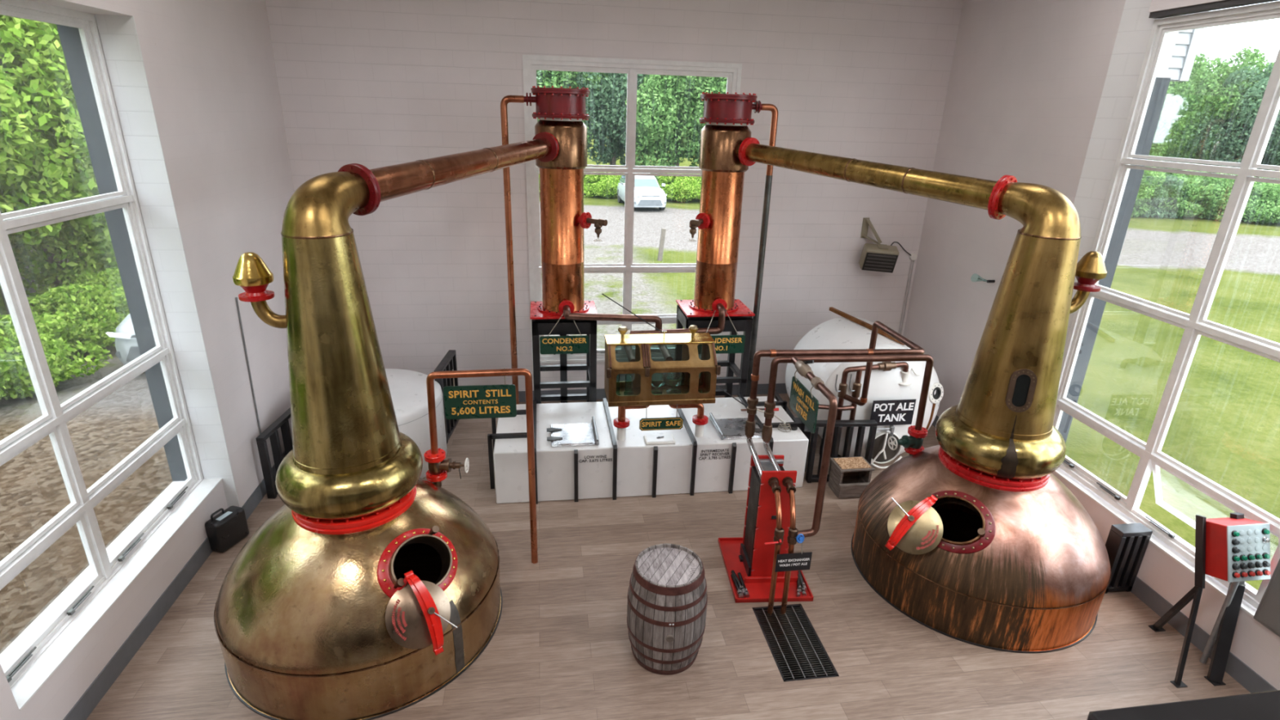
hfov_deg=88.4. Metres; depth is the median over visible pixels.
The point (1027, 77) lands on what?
wall
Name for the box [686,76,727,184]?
leafy tree
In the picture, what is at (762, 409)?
lever
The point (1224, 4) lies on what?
trim
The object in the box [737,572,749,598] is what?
bolt
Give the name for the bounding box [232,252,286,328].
vent
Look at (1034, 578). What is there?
pot still
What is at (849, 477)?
box
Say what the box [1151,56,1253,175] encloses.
leafy tree
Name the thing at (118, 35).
window reveal
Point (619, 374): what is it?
glass jar
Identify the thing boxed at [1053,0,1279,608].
window
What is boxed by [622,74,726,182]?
leafy tree
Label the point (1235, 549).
control panel
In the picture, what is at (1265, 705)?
table
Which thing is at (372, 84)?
wall
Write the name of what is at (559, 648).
floor
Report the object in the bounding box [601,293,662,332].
rod
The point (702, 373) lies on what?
glass jar
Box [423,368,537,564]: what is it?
pipe
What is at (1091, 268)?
vent
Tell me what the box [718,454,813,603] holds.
heat exchanger
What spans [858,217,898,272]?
wall heater
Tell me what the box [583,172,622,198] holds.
clump
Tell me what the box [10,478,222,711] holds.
windowsill
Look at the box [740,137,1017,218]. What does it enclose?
lyne arm
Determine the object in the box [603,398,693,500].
tank
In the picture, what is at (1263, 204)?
leafy bush
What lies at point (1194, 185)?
leafy bush
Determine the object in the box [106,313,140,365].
parked car
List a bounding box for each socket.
[617,427,626,440]
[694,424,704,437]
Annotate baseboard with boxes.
[62,451,285,719]
[518,382,787,402]
[932,415,1277,693]
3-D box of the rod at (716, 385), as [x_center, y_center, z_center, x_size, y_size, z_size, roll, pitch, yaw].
[1.219,0.496,8.441,0.014,0.672,0.952,19,27,38]
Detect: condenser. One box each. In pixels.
[530,85,607,315]
[688,92,757,313]
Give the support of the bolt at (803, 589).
on the heat exchanger
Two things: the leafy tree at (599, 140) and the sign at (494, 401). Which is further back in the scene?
the leafy tree at (599, 140)
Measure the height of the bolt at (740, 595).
0.044 m
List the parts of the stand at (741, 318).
leg, leg, frame, plate, leg, leg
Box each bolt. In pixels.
[731,569,746,595]
[731,573,743,598]
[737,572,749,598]
[796,577,799,596]
[797,573,801,594]
[798,570,806,590]
[800,575,806,595]
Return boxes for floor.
[86,393,1251,719]
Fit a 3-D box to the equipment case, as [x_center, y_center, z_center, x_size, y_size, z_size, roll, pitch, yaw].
[-4.430,1.780,7.054,0.185,0.431,0.380,7,21,14]
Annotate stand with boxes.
[529,300,597,404]
[675,298,755,397]
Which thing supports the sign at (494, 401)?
hanging from the pipe at (438, 467)
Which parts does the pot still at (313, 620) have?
pot, hinge arm, manway door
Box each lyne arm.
[340,132,557,213]
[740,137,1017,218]
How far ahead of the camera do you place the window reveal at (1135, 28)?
6.96 m
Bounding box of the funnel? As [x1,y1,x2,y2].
[975,275,995,282]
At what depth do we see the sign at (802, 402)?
6.37 m
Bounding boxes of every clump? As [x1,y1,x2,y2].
[73,267,129,321]
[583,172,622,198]
[657,173,701,202]
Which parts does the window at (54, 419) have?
sash, sash, sash, sash, sash, sash, sash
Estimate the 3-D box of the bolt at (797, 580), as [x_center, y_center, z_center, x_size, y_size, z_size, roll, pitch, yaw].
[1.603,2.301,6.672,0.036,0.031,0.280,6,21,11]
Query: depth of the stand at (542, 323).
9.01 m
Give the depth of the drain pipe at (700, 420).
8.15 m
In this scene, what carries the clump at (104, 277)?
on the ground
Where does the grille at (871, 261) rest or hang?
attached to the wall heater at (878, 257)
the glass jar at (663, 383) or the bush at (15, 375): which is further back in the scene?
the bush at (15, 375)
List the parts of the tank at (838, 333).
manway lid, manway handle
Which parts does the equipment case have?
handle, name plate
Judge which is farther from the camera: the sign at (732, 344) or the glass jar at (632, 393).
the sign at (732, 344)
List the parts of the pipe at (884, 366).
lever, lever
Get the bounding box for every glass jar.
[616,373,620,395]
[623,373,633,395]
[651,373,665,394]
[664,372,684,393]
[697,373,703,392]
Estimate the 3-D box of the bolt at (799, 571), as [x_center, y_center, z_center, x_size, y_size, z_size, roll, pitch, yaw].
[1.668,2.266,6.771,0.036,0.031,0.280,2,21,0]
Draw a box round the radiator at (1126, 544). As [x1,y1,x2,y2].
[1104,523,1152,593]
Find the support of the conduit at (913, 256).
attached to the wall at (372, 84)
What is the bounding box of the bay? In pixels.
[1165,11,1204,81]
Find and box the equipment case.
[204,505,248,552]
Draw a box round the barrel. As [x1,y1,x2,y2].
[626,543,707,675]
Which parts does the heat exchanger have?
plate, sill, plate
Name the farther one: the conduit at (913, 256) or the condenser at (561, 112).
the conduit at (913, 256)
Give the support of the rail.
on the floor
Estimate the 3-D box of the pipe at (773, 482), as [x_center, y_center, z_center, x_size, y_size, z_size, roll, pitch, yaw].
[1.262,1.886,6.362,0.174,1.430,0.532,5,21,9]
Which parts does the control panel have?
leg, foot plate, leg, leg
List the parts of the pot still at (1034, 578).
manway door, pot, glass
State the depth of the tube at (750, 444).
6.72 m
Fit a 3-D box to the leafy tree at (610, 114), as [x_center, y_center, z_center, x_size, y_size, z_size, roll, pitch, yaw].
[-1.966,-16.500,42.539,7.518,10.048,6.846,1,21,-2]
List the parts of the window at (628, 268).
sash, sash, sash, sash, sash, sash, sash, sash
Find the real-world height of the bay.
3.010 m
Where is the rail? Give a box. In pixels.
[774,390,795,418]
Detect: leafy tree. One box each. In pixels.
[0,14,118,304]
[0,54,36,211]
[536,70,553,87]
[536,70,613,145]
[574,71,651,173]
[593,126,624,168]
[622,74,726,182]
[654,150,687,166]
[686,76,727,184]
[1145,57,1203,167]
[1147,80,1173,160]
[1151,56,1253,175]
[1153,51,1232,174]
[1178,61,1279,177]
[1189,53,1268,158]
[1192,45,1274,177]
[1221,60,1279,177]
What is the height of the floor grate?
0.033 m
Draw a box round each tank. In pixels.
[385,368,447,478]
[487,400,613,504]
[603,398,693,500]
[677,393,808,495]
[785,316,943,468]
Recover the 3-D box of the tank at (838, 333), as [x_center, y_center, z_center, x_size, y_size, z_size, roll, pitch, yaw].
[3.166,0.442,9.352,1.758,1.752,1.810,-1,21,-8]
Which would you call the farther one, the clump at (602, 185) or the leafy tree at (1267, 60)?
the leafy tree at (1267, 60)
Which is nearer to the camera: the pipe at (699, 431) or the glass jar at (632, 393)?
the glass jar at (632, 393)
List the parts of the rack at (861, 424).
rail, rail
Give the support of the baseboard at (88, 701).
attached to the wall at (210, 67)
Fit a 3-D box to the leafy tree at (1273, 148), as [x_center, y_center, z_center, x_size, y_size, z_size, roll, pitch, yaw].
[45.942,-17.619,49.522,7.457,9.967,6.791,3,21,3]
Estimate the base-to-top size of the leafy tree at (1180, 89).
11.030 m
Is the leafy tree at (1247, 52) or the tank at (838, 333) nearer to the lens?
the tank at (838, 333)
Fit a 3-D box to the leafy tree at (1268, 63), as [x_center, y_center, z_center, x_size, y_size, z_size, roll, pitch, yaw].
[48.428,-18.409,50.509,6.658,10.891,6.203,-3,21,-13]
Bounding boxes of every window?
[0,0,204,687]
[527,59,737,359]
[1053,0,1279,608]
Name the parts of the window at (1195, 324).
sash, sash, sash, sash, sash, sash, sash, sash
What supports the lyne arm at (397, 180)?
attached to the pot still at (313, 620)
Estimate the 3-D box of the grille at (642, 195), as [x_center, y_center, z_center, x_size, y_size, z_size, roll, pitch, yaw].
[0.529,-8.052,32.282,0.960,0.050,0.040,-3,21,-12]
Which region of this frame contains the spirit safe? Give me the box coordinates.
[604,324,720,406]
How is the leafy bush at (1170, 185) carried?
on the ground
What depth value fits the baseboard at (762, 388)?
10.93 m
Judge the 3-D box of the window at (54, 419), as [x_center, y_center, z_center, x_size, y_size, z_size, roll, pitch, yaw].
[-4.563,-0.269,5.019,0.100,4.587,3.016,-1,21,-8]
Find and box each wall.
[0,0,294,719]
[265,0,963,391]
[902,0,1279,690]
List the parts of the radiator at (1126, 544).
rail, rail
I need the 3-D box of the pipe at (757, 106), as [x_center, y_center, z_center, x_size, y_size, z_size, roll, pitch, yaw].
[1.549,-1.158,9.315,0.384,4.675,0.150,-1,21,-8]
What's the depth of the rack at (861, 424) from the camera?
8.48 m
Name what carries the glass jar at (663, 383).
on the spirit safe
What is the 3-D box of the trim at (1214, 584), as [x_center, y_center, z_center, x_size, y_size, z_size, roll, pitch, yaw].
[5.183,1.918,6.296,0.108,0.020,4.211,-1,21,-7]
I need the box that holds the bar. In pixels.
[829,306,904,345]
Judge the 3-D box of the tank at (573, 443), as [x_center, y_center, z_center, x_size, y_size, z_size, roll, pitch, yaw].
[-1.160,1.128,8.539,1.521,0.791,1.415,-1,21,-8]
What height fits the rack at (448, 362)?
1.120 m
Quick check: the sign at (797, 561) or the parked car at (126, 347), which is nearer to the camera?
the sign at (797, 561)
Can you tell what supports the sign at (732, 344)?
hanging from the pipe at (720, 305)
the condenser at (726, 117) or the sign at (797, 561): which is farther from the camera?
the condenser at (726, 117)
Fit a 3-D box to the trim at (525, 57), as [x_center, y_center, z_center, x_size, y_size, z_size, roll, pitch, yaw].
[-0.135,-2.114,9.978,3.096,4.460,0.015,-1,21,-8]
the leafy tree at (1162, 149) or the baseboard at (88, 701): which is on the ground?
the leafy tree at (1162, 149)
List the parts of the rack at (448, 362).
rail, rail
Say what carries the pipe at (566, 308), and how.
attached to the condenser at (561, 112)
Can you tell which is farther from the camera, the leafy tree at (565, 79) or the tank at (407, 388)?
the leafy tree at (565, 79)
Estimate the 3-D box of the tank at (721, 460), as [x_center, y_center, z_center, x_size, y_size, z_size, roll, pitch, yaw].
[1.324,1.068,8.900,1.578,0.791,1.415,-1,21,-8]
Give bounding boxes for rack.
[255,407,293,498]
[434,350,460,444]
[805,419,877,483]
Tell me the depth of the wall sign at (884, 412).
8.55 m
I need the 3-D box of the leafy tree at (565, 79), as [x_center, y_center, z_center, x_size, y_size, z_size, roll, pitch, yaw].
[-5.499,-16.672,41.728,6.565,10.739,6.116,-12,25,-32]
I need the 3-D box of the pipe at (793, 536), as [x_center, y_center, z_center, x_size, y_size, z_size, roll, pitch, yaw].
[1.415,1.884,6.379,0.139,1.430,0.505,0,21,-6]
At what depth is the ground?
11.79 m
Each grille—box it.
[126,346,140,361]
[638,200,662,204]
[641,195,660,196]
[862,252,897,272]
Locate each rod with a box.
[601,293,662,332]
[715,385,746,407]
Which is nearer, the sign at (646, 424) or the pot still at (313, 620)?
the pot still at (313, 620)
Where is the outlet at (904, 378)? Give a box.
[898,370,911,386]
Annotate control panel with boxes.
[1148,511,1270,688]
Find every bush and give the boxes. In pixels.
[0,312,112,399]
[6,281,128,357]
[1130,169,1166,217]
[1137,171,1204,218]
[1151,169,1257,221]
[1195,173,1279,223]
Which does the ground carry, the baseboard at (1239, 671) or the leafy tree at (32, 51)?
the leafy tree at (32, 51)
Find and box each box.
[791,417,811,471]
[827,456,874,497]
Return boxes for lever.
[740,408,778,413]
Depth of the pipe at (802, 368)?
5.98 m
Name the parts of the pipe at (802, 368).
lever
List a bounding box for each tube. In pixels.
[746,436,763,479]
[763,441,781,471]
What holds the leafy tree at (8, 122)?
on the ground
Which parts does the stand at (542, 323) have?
leg, leg, plate, frame, leg, leg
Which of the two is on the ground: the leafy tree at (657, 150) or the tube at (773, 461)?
the leafy tree at (657, 150)
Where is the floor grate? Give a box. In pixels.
[752,604,839,681]
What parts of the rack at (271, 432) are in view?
rail, rail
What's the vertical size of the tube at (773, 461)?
0.140 m
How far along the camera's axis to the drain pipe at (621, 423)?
8.01 m
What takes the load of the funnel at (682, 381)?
in the spirit safe
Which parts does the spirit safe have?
panel, knob, pane, floor panel, plate, frame, rail, sloping lid, frame, pane, knob, pane, panel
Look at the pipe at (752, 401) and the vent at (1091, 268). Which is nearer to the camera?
the vent at (1091, 268)
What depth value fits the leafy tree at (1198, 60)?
57.20 m
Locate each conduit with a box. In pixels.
[235,297,261,434]
[890,241,916,334]
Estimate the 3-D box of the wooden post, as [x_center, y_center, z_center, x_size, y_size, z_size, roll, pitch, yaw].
[0.718,-3.794,21.915,0.248,1.181,0.120,-1,21,-8]
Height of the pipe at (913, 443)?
1.255 m
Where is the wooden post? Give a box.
[657,227,666,261]
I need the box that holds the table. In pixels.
[1086,690,1279,719]
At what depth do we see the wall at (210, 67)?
6.98 m
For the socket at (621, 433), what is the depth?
8.09 m
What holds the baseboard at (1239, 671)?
attached to the wall at (1027, 77)
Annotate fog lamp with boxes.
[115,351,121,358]
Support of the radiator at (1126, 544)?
on the floor
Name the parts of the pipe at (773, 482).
lever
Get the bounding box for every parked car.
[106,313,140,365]
[617,172,666,209]
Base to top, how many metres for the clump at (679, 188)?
1.754 m
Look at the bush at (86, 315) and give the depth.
12.54 m
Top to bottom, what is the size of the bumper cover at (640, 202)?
0.260 m
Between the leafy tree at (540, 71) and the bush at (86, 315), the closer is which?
the bush at (86, 315)
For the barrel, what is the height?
0.925 m
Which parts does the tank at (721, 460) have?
lid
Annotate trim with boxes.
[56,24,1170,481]
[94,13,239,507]
[522,54,742,360]
[540,355,717,363]
[1054,467,1279,637]
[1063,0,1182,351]
[1148,0,1279,18]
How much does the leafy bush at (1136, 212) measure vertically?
2.809 m
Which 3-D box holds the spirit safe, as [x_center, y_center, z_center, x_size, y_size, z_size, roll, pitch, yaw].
[0.242,0.047,7.886,1.340,0.854,0.580,-1,21,-8]
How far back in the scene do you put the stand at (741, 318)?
9.27 m
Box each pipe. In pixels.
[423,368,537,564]
[500,92,535,404]
[558,300,672,360]
[613,405,648,440]
[624,298,727,361]
[668,404,708,437]
[744,320,924,437]
[745,100,777,396]
[761,354,933,455]
[764,476,784,615]
[780,476,804,613]
[791,356,837,537]
[817,361,908,453]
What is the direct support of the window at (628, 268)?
in the wall at (372, 84)
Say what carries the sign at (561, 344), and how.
hanging from the pipe at (566, 308)
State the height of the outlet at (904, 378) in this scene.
0.183 m
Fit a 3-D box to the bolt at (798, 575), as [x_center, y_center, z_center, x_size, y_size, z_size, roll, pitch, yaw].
[1.629,2.284,6.721,0.036,0.031,0.280,5,21,9]
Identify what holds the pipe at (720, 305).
attached to the condenser at (726, 117)
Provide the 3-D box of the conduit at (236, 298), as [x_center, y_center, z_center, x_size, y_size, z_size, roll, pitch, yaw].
[-4.554,0.338,7.737,0.024,2.201,0.092,-1,21,-8]
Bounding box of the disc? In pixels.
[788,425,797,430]
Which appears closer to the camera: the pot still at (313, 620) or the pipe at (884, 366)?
the pot still at (313, 620)
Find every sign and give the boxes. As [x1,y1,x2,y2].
[443,368,516,419]
[539,313,588,354]
[639,404,683,431]
[706,310,745,353]
[774,542,812,572]
[789,370,818,433]
[870,399,915,426]
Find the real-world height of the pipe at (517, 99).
4.675 m
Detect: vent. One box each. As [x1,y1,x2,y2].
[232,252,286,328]
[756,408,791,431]
[1069,250,1106,313]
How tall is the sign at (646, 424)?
0.335 m
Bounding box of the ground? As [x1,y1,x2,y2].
[0,136,1279,654]
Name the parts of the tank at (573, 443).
lid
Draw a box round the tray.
[718,537,813,603]
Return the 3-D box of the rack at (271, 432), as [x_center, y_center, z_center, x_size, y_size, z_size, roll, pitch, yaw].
[-4.447,1.138,8.205,0.090,0.820,0.876,1,21,-2]
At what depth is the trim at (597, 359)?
10.62 m
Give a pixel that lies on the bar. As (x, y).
(842, 313)
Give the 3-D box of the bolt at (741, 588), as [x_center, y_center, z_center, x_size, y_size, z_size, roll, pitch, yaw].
[1.002,2.263,6.703,0.051,0.044,0.340,-3,21,-12]

